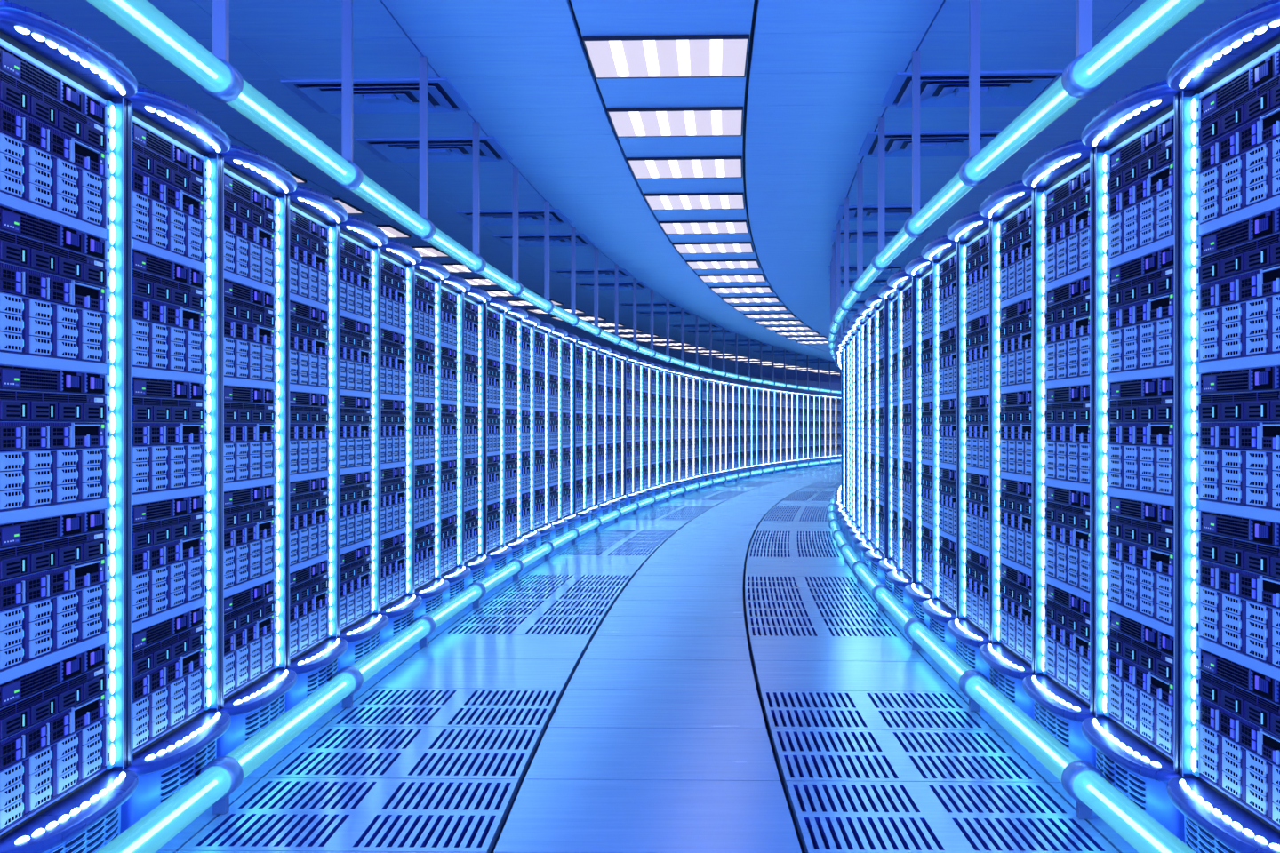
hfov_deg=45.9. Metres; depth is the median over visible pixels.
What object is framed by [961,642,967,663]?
grille
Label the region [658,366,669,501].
rack
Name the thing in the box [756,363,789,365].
recessed light
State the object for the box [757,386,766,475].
rack
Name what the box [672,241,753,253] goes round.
recessed light
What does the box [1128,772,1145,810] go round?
grille
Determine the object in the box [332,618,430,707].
tube light
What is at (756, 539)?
floor vent
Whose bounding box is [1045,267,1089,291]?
shelf
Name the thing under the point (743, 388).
rack
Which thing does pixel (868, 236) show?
ceiling vent
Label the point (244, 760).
tube light
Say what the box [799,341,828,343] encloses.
diffuser
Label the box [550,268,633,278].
ceiling vent
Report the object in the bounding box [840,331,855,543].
rack
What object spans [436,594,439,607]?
grille
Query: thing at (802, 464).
tube light
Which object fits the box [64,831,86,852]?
grille
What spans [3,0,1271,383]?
ceiling
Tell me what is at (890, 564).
rack
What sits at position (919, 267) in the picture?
rack
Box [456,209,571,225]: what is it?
ceiling vent
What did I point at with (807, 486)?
floor vent
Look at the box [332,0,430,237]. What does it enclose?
tube light
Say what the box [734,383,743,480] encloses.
rack
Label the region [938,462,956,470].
shelf
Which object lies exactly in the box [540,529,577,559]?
tube light
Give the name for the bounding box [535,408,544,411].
shelf
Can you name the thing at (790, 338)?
diffuser
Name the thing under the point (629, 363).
rack
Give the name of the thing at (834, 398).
rack
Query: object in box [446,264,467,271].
diffuser
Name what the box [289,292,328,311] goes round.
shelf
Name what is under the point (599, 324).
diffuser
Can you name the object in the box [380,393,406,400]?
shelf
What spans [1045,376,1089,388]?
shelf
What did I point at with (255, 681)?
rack
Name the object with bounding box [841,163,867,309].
tube light
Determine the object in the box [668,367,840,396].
wall
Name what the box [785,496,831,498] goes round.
floor vent
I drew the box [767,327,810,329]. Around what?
diffuser
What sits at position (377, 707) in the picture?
floor vent
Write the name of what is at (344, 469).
shelf
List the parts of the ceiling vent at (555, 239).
plate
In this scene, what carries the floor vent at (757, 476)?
in the floor
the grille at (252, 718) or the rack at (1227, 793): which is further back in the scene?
the grille at (252, 718)
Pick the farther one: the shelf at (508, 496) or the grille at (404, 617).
the shelf at (508, 496)
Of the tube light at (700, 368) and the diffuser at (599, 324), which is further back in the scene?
the diffuser at (599, 324)
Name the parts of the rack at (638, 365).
mounting rail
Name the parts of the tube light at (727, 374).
hanging rod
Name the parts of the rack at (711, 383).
mounting rail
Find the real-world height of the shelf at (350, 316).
0.026 m
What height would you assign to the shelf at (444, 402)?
0.026 m
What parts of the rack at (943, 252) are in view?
mounting rail, server frame, trim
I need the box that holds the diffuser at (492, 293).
[487,291,512,295]
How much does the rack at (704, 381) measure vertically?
2.154 m
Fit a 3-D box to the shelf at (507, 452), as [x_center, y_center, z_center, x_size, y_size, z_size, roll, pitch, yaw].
[-1.156,0.210,12.396,0.197,0.026,0.664,0,0,5]
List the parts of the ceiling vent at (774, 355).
vent frame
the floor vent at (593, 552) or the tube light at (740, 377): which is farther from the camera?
the tube light at (740, 377)
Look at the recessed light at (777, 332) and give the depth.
32.33 m
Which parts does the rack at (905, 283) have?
mounting rail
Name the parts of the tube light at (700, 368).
hanging rod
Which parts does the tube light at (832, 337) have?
hanging rod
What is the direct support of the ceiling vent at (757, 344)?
in the ceiling
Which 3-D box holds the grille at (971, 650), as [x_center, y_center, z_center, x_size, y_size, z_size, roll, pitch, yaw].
[1.510,1.080,6.859,0.018,0.141,0.121,0,0,-3]
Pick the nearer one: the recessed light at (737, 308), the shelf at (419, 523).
the shelf at (419, 523)
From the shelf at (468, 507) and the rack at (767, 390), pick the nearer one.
the shelf at (468, 507)
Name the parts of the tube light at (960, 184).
hanging rod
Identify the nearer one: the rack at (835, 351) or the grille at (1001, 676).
the grille at (1001, 676)
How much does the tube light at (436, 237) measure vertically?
0.995 m
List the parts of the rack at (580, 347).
mounting rail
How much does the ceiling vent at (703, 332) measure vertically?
0.035 m
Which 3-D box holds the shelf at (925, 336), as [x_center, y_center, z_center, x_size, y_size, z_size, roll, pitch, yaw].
[1.762,-0.521,8.710,0.197,0.026,0.644,0,0,3]
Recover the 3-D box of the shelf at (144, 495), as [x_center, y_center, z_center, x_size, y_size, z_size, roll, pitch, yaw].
[-1.538,0.210,4.644,0.197,0.026,0.664,0,0,1]
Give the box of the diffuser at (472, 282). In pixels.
[467,279,495,285]
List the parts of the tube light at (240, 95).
hanging rod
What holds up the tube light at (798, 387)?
hanging from the ceiling
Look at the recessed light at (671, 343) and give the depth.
36.70 m
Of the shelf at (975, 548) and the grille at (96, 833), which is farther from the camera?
the shelf at (975, 548)
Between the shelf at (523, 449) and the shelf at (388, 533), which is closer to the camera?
the shelf at (388, 533)
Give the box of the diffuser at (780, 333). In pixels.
[777,332,817,335]
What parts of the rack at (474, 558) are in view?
server frame, mounting rail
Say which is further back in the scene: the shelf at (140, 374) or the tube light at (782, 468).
the tube light at (782, 468)
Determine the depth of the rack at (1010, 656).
6.23 m
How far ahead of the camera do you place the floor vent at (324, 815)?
4.66 m
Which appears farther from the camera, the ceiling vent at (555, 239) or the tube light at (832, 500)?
the tube light at (832, 500)
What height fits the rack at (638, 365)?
2.154 m
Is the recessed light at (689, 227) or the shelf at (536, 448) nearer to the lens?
the shelf at (536, 448)
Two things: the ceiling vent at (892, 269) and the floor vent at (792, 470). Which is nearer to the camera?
the ceiling vent at (892, 269)
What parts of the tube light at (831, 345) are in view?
hanging rod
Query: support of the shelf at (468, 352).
attached to the rack at (474, 558)
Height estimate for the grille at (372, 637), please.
0.141 m
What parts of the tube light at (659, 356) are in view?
hanging rod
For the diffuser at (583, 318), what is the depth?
27.98 m
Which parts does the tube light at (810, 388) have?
hanging rod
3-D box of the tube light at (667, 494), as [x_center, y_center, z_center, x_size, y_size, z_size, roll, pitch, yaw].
[0.300,1.116,23.149,0.118,0.166,1.775,0,0,9]
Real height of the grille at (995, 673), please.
0.141 m
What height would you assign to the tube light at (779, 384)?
0.995 m
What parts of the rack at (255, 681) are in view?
server frame, trim, mounting rail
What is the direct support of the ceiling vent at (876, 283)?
in the ceiling
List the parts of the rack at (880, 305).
mounting rail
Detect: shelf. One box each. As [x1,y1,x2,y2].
[0,192,106,239]
[0,352,106,374]
[0,498,106,524]
[0,632,106,684]
[132,239,205,271]
[132,367,205,383]
[132,486,205,504]
[132,597,205,632]
[224,270,274,294]
[224,376,274,389]
[224,477,274,491]
[224,571,274,598]
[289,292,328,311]
[289,384,328,393]
[289,470,328,481]
[289,552,328,573]
[340,309,370,324]
[340,389,370,397]
[340,465,370,474]
[340,538,370,554]
[380,322,406,335]
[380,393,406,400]
[380,461,406,469]
[380,527,406,540]
[414,332,434,343]
[414,396,434,402]
[414,458,434,464]
[414,518,434,528]
[440,341,457,350]
[440,399,457,405]
[440,455,457,461]
[440,510,457,519]
[464,348,478,356]
[464,401,478,406]
[464,453,478,458]
[464,503,478,511]
[487,354,500,361]
[487,403,500,407]
[487,451,500,455]
[487,497,500,504]
[504,359,517,365]
[504,405,517,408]
[504,449,517,454]
[504,493,517,499]
[521,364,530,369]
[521,407,530,410]
[521,448,530,451]
[521,488,530,494]
[535,368,544,373]
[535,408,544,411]
[535,447,544,450]
[535,485,544,490]
[549,371,558,375]
[549,408,558,412]
[549,445,558,448]
[549,481,558,486]
[878,352,884,359]
[878,451,884,456]
[878,499,884,506]
[902,339,911,348]
[902,399,911,404]
[902,456,911,462]
[902,512,911,521]
[920,331,932,341]
[920,396,932,402]
[920,459,932,465]
[920,520,932,529]
[938,320,956,332]
[938,392,956,399]
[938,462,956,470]
[938,529,956,543]
[966,306,989,321]
[966,388,989,397]
[966,466,989,475]
[966,541,989,557]
[1000,289,1031,308]
[1000,383,1031,392]
[1000,472,1031,483]
[1000,556,1031,576]
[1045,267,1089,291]
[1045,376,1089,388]
[1045,478,1089,492]
[1045,575,1089,601]
[1108,234,1174,268]
[1108,366,1174,382]
[1108,487,1174,505]
[1108,600,1174,637]
[1199,195,1279,235]
[1199,352,1279,372]
[1199,500,1279,522]
[1199,637,1279,680]
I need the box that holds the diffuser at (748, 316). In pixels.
[744,314,793,318]
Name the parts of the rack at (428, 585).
server frame, trim, mounting rail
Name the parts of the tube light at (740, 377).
hanging rod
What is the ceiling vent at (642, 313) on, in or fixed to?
in the ceiling
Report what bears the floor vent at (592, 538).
in the floor
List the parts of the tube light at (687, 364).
hanging rod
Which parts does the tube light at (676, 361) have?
hanging rod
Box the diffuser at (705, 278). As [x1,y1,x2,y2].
[699,275,765,281]
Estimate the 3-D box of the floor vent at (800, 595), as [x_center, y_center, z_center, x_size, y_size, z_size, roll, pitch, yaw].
[1.188,1.217,10.761,0.873,0.034,0.865,0,0,4]
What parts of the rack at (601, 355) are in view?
mounting rail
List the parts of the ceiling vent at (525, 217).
plate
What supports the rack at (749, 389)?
on the floor
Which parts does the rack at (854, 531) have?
mounting rail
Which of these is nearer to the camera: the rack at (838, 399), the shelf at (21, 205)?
the shelf at (21, 205)
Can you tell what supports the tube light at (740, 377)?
hanging from the ceiling
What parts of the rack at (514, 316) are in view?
mounting rail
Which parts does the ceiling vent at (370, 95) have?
plate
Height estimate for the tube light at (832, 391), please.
0.995 m
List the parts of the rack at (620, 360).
mounting rail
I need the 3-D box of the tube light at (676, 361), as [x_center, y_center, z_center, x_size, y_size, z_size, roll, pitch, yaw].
[0.576,-1.510,24.898,0.118,0.995,1.775,0,0,9]
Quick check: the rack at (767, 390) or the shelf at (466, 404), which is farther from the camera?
the rack at (767, 390)
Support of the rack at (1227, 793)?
on the floor
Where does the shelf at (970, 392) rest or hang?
attached to the rack at (972, 631)
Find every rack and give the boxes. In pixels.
[0,0,138,852]
[120,88,231,833]
[216,144,296,758]
[284,184,348,712]
[336,216,388,671]
[378,239,422,646]
[411,258,449,620]
[440,273,471,603]
[462,286,491,590]
[483,296,511,577]
[504,306,527,564]
[521,314,540,555]
[534,321,554,547]
[548,327,567,540]
[560,333,579,533]
[573,337,591,536]
[586,342,600,529]
[595,345,611,526]
[607,350,620,521]
[616,352,628,516]
[624,356,639,513]
[634,359,647,510]
[642,361,654,507]
[648,363,662,503]
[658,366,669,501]
[665,368,676,498]
[672,369,684,496]
[680,371,691,494]
[686,373,697,492]
[695,375,703,489]
[701,376,711,487]
[707,377,717,486]
[714,379,724,485]
[720,380,729,483]
[727,381,736,481]
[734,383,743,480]
[740,384,748,479]
[745,384,754,478]
[752,385,759,476]
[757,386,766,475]
[763,387,771,474]
[768,388,777,473]
[776,389,783,471]
[781,390,789,471]
[785,391,794,470]
[792,391,800,469]
[798,392,806,468]
[804,392,810,467]
[808,393,816,467]
[814,393,822,466]
[819,394,827,465]
[825,395,832,464]
[830,395,838,463]
[832,348,842,521]
[834,340,846,532]
[834,353,840,502]
[834,356,840,499]
[834,359,840,495]
[834,361,840,493]
[835,346,842,509]
[836,396,840,463]
[838,336,851,538]
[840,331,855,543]
[843,325,856,547]
[848,320,860,553]
[851,312,866,560]
[857,304,879,571]
[864,293,887,584]
[878,284,897,595]
[887,269,915,614]
[904,255,933,629]
[921,234,959,653]
[946,210,991,682]
[979,180,1035,720]
[1022,138,1095,767]
[1080,80,1184,842]
[1166,0,1279,852]
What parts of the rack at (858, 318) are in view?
mounting rail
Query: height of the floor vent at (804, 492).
0.034 m
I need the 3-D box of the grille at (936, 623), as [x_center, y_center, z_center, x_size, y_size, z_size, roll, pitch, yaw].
[1.540,1.080,7.822,0.019,0.141,0.118,0,0,3]
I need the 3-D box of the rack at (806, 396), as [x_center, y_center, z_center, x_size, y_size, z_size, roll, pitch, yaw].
[4.708,0.122,43.698,0.413,2.154,0.850,0,0,16]
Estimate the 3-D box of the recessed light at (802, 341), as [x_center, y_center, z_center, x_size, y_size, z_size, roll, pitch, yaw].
[4.197,-1.995,35.931,0.858,0.023,0.860,0,0,14]
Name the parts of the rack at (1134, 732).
mounting rail, server frame, trim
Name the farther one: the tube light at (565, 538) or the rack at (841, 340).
the rack at (841, 340)
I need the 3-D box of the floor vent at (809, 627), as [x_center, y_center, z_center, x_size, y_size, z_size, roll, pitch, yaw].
[1.084,1.217,9.020,0.873,0.034,0.865,0,0,3]
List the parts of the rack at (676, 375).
mounting rail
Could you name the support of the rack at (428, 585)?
on the floor
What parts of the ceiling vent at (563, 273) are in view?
plate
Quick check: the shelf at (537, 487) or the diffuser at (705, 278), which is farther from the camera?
the diffuser at (705, 278)
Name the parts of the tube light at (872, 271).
hanging rod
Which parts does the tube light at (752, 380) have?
hanging rod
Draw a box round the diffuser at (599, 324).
[592,323,622,326]
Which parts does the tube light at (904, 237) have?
hanging rod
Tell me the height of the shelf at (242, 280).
0.026 m
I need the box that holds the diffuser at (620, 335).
[618,334,657,336]
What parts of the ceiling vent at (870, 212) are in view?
plate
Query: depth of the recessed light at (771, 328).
30.68 m
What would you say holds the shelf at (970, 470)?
attached to the rack at (972, 631)
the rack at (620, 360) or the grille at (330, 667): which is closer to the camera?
the grille at (330, 667)
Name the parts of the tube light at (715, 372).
hanging rod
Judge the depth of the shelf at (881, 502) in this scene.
11.29 m
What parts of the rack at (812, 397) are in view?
mounting rail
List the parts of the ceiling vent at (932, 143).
plate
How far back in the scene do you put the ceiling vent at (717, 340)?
35.35 m
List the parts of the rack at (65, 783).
server frame, trim, mounting rail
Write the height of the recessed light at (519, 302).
0.023 m
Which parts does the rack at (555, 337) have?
mounting rail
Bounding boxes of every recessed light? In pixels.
[280,165,306,183]
[330,197,364,214]
[375,224,411,238]
[410,246,450,256]
[440,263,471,272]
[463,277,496,285]
[484,289,539,296]
[506,299,563,305]
[526,308,585,313]
[550,315,606,320]
[582,34,749,79]
[589,322,624,327]
[602,328,642,332]
[607,106,743,137]
[614,333,659,336]
[626,156,742,179]
[632,338,676,341]
[643,192,744,210]
[649,342,691,345]
[658,220,748,234]
[669,346,706,349]
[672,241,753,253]
[683,350,721,352]
[685,259,759,269]
[697,273,766,282]
[698,352,735,355]
[710,286,773,293]
[713,355,747,358]
[721,296,780,303]
[728,358,762,360]
[732,305,787,311]
[743,312,795,318]
[743,360,775,363]
[754,320,803,324]
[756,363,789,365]
[764,326,811,330]
[773,365,801,367]
[775,331,819,335]
[785,336,827,339]
[785,367,814,368]
[795,340,828,343]
[797,368,826,370]
[810,370,838,372]
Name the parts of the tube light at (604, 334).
hanging rod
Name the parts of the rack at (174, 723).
server frame, trim, mounting rail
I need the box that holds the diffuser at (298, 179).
[292,176,303,182]
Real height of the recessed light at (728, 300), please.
0.023 m
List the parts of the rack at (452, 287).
server frame, mounting rail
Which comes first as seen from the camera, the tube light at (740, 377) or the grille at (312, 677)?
the grille at (312, 677)
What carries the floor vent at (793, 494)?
in the floor
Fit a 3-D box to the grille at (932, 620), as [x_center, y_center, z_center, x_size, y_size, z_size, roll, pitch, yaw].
[1.546,1.080,7.950,0.019,0.141,0.118,0,0,3]
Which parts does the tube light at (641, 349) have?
hanging rod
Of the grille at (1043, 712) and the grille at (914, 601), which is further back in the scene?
the grille at (914, 601)
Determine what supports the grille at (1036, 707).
attached to the rack at (1061, 689)
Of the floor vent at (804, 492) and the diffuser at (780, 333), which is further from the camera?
the diffuser at (780, 333)
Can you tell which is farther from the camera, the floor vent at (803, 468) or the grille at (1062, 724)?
the floor vent at (803, 468)
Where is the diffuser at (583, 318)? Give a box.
[552,317,603,320]
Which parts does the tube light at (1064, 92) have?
hanging rod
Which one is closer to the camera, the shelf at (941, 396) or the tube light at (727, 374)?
the shelf at (941, 396)
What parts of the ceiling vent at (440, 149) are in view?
plate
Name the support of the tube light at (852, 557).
on the floor
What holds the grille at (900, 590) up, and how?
attached to the rack at (905, 283)
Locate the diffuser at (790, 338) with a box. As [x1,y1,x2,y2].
[787,336,825,339]
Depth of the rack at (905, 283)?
9.60 m
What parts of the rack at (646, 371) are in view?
mounting rail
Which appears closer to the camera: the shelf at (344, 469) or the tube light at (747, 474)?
the shelf at (344, 469)
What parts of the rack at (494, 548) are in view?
mounting rail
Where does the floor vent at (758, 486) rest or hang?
in the floor
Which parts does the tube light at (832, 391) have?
hanging rod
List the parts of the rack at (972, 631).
mounting rail, server frame, trim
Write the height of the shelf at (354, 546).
0.026 m
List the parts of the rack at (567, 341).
mounting rail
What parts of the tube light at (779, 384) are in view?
hanging rod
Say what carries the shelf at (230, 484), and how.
attached to the rack at (255, 681)
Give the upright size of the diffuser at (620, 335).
0.016 m
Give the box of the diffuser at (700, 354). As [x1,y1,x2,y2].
[699,353,730,355]
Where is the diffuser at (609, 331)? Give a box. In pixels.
[605,329,639,332]
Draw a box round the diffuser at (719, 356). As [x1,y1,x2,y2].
[719,356,747,358]
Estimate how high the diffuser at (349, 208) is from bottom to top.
0.016 m
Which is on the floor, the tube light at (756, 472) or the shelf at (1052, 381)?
the tube light at (756, 472)
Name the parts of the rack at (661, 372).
mounting rail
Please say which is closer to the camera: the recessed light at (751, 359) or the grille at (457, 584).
the grille at (457, 584)
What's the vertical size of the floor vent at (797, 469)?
0.034 m
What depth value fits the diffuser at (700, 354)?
41.82 m
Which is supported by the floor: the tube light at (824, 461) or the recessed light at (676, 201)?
the tube light at (824, 461)
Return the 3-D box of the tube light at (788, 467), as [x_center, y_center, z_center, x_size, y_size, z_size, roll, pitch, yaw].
[4.016,1.116,40.454,0.118,0.166,1.775,0,0,16]
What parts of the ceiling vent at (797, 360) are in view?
vent frame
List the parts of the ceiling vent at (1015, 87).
plate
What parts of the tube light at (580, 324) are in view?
hanging rod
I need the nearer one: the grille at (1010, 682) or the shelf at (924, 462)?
the grille at (1010, 682)
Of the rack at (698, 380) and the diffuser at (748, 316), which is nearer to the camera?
the diffuser at (748, 316)
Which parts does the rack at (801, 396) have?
mounting rail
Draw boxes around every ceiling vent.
[280,77,471,113]
[355,136,511,162]
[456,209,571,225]
[492,233,594,247]
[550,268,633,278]
[576,281,650,290]
[618,302,681,309]
[636,311,695,316]
[669,324,722,328]
[683,329,735,334]
[712,339,759,343]
[726,343,771,346]
[753,350,794,353]
[766,353,806,356]
[791,359,828,361]
[803,361,834,363]
[828,264,906,274]
[829,279,887,287]
[830,229,928,242]
[835,204,925,221]
[847,308,858,313]
[853,299,866,306]
[858,129,1002,157]
[880,70,1063,107]
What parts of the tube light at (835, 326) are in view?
hanging rod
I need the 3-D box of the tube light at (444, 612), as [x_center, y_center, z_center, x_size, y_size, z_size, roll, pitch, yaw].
[-1.134,1.116,9.058,0.118,0.166,1.775,0,0,3]
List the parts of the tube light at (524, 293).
hanging rod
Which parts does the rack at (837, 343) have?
mounting rail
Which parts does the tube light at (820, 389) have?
hanging rod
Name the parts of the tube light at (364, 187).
hanging rod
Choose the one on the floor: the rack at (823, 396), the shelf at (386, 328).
the rack at (823, 396)
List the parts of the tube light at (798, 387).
hanging rod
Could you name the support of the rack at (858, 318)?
on the floor
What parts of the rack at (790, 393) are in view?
mounting rail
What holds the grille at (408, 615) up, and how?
attached to the rack at (396, 601)
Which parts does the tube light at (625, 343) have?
hanging rod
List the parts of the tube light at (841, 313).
hanging rod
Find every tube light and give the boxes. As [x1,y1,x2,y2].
[85,0,231,92]
[95,766,231,852]
[198,0,355,184]
[199,672,355,814]
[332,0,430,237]
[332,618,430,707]
[412,56,481,270]
[412,584,481,647]
[466,121,520,294]
[466,560,520,607]
[508,168,551,311]
[508,543,551,580]
[540,201,577,324]
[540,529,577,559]
[568,227,599,335]
[568,519,599,544]
[591,248,619,343]
[592,510,619,532]
[612,503,638,522]
[613,264,638,351]
[631,496,654,514]
[632,278,654,356]
[648,289,670,361]
[648,491,670,507]
[664,300,685,366]
[664,487,685,501]
[680,308,698,369]
[680,483,698,495]
[695,315,712,373]
[695,480,712,491]
[707,322,725,375]
[707,477,725,487]
[721,328,737,378]
[721,474,737,484]
[734,472,750,481]
[735,333,750,381]
[747,337,762,383]
[747,469,762,479]
[759,342,774,384]
[759,467,774,476]
[771,345,785,386]
[771,465,785,473]
[783,349,797,388]
[783,464,797,471]
[794,352,808,390]
[794,463,808,470]
[806,355,819,391]
[806,461,819,468]
[816,358,831,392]
[817,460,831,466]
[826,262,836,349]
[826,504,836,518]
[827,344,835,355]
[827,497,834,510]
[828,245,839,342]
[828,360,840,393]
[828,458,840,464]
[828,512,839,534]
[829,224,844,333]
[829,520,844,546]
[833,197,853,322]
[833,531,853,562]
[838,325,840,339]
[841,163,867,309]
[841,544,867,583]
[842,317,845,331]
[854,117,890,291]
[854,562,890,610]
[874,50,927,268]
[874,587,927,650]
[908,0,989,233]
[908,622,990,711]
[965,0,1105,181]
[965,676,1106,819]
[1072,0,1205,87]
[1072,770,1196,852]
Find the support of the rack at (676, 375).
on the floor
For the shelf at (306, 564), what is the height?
0.026 m
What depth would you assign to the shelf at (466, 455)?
10.69 m
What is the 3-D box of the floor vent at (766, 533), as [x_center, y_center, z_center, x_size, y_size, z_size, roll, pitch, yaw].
[1.716,1.217,16.842,0.873,0.034,0.865,0,0,6]
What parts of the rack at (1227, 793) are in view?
mounting rail, server frame, trim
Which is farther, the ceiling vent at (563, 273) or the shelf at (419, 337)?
the ceiling vent at (563, 273)
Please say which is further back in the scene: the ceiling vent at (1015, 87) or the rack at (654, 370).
the rack at (654, 370)
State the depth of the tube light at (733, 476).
31.68 m
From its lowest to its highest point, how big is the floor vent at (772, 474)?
0.034 m
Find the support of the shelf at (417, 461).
attached to the rack at (428, 585)
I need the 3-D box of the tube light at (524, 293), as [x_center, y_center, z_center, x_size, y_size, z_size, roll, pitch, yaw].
[-0.905,-1.510,12.593,0.118,0.995,1.775,0,0,4]
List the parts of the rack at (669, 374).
mounting rail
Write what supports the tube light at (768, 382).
hanging from the ceiling
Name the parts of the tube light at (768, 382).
hanging rod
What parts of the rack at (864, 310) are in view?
mounting rail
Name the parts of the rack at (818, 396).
mounting rail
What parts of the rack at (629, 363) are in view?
mounting rail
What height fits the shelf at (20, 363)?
0.026 m
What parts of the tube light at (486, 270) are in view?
hanging rod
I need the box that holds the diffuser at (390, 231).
[378,226,408,237]
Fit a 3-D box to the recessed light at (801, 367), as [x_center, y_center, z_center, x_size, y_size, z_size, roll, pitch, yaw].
[5.497,-1.995,52.248,0.858,0.023,0.860,0,0,20]
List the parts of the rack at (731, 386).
mounting rail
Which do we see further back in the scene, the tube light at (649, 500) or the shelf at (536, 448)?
the tube light at (649, 500)
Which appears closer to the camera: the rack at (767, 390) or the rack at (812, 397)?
the rack at (767, 390)
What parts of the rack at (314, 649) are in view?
server frame, trim, mounting rail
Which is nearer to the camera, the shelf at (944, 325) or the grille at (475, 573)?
the shelf at (944, 325)
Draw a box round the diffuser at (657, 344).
[653,343,687,345]
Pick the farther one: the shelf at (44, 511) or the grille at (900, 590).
the grille at (900, 590)
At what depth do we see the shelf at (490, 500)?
11.56 m
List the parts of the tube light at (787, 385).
hanging rod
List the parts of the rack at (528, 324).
mounting rail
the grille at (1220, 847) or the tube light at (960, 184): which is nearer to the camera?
the grille at (1220, 847)
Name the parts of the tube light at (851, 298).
hanging rod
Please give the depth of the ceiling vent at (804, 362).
47.32 m
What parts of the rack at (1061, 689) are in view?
mounting rail, server frame, trim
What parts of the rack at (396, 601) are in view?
server frame, trim, mounting rail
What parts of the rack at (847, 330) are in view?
mounting rail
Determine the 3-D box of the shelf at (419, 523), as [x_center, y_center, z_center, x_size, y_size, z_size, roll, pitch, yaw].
[-1.374,0.576,8.953,0.197,0.026,0.664,0,0,3]
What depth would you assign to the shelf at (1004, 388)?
6.22 m
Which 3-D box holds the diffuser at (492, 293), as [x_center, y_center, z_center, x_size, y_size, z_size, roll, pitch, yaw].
[-2.016,-1.998,22.672,0.841,0.016,0.832,0,0,8]
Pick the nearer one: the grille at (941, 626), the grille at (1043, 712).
the grille at (1043, 712)
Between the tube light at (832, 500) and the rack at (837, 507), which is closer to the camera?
the rack at (837, 507)
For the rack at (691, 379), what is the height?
2.154 m
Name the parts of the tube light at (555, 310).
hanging rod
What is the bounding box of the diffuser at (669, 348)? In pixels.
[669,347,703,349]
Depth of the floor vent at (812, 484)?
30.55 m
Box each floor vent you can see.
[178,777,518,852]
[264,726,542,788]
[325,688,561,735]
[440,615,602,640]
[466,599,613,621]
[488,585,623,604]
[508,574,631,590]
[555,548,655,558]
[568,541,663,550]
[580,535,670,543]
[592,529,677,536]
[623,516,695,521]
[631,512,702,517]
[641,509,708,513]
[648,505,713,509]
[672,497,730,501]
[680,495,736,498]
[688,493,742,495]
[693,490,746,493]
[715,485,763,487]
[722,483,767,486]
[729,481,773,484]
[737,480,779,482]
[744,576,863,588]
[744,587,873,602]
[745,601,887,618]
[746,617,903,642]
[747,549,843,558]
[749,542,839,550]
[751,536,836,543]
[752,476,792,478]
[753,530,832,536]
[760,690,992,735]
[761,475,799,477]
[761,517,829,521]
[764,513,827,517]
[766,474,804,475]
[768,510,828,513]
[770,729,1045,789]
[771,473,807,474]
[771,506,827,510]
[781,498,830,501]
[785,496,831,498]
[785,781,1119,852]
[789,493,831,495]
[792,470,825,471]
[794,491,834,494]
[797,469,830,471]
[802,468,835,470]
[805,486,838,487]
[808,484,840,486]
[813,482,840,484]
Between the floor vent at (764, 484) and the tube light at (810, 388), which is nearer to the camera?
the floor vent at (764, 484)
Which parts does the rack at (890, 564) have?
mounting rail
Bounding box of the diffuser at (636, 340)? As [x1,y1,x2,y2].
[636,339,674,341]
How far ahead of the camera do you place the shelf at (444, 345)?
9.84 m
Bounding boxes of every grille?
[49,845,63,852]
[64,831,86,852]
[87,819,104,852]
[104,808,119,844]
[160,765,179,802]
[179,755,194,789]
[194,746,207,777]
[207,740,215,764]
[245,711,259,741]
[259,704,270,730]
[270,697,279,723]
[279,693,285,716]
[306,671,318,695]
[318,666,326,688]
[326,661,333,680]
[333,658,337,675]
[354,641,363,663]
[363,637,370,655]
[370,633,375,650]
[376,632,379,647]
[393,618,400,636]
[400,615,406,630]
[406,612,411,626]
[424,599,431,615]
[432,597,436,610]
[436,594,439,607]
[449,584,455,599]
[455,582,459,595]
[459,579,463,592]
[472,571,477,582]
[477,569,480,581]
[495,560,499,571]
[873,563,877,577]
[888,581,891,592]
[898,588,903,603]
[912,600,916,616]
[915,600,919,618]
[919,603,924,621]
[930,617,934,633]
[934,619,938,637]
[938,623,944,642]
[956,639,958,655]
[958,640,962,658]
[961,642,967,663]
[968,647,975,668]
[989,666,992,685]
[992,668,998,689]
[998,672,1005,695]
[1005,677,1015,703]
[1033,702,1039,724]
[1039,704,1047,729]
[1047,710,1055,738]
[1056,717,1069,747]
[1096,750,1103,772]
[1103,755,1114,785]
[1114,762,1127,796]
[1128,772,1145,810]
[1185,818,1198,852]
[1198,826,1215,852]
[1215,838,1235,852]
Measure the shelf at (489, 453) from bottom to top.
0.026 m
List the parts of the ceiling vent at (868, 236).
plate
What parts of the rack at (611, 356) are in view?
mounting rail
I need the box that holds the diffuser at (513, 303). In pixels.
[507,301,560,305]
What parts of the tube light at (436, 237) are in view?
hanging rod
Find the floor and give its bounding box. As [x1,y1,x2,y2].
[155,463,1138,852]
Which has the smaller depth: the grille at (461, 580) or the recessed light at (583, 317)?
the grille at (461, 580)
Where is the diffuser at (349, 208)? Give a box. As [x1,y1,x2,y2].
[334,200,361,213]
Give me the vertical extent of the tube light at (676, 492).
0.166 m
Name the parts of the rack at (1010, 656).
mounting rail, server frame, trim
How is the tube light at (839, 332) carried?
hanging from the ceiling
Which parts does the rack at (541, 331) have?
mounting rail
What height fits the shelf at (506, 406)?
0.026 m
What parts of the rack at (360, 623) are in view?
server frame, trim, mounting rail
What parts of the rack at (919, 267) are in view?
mounting rail, server frame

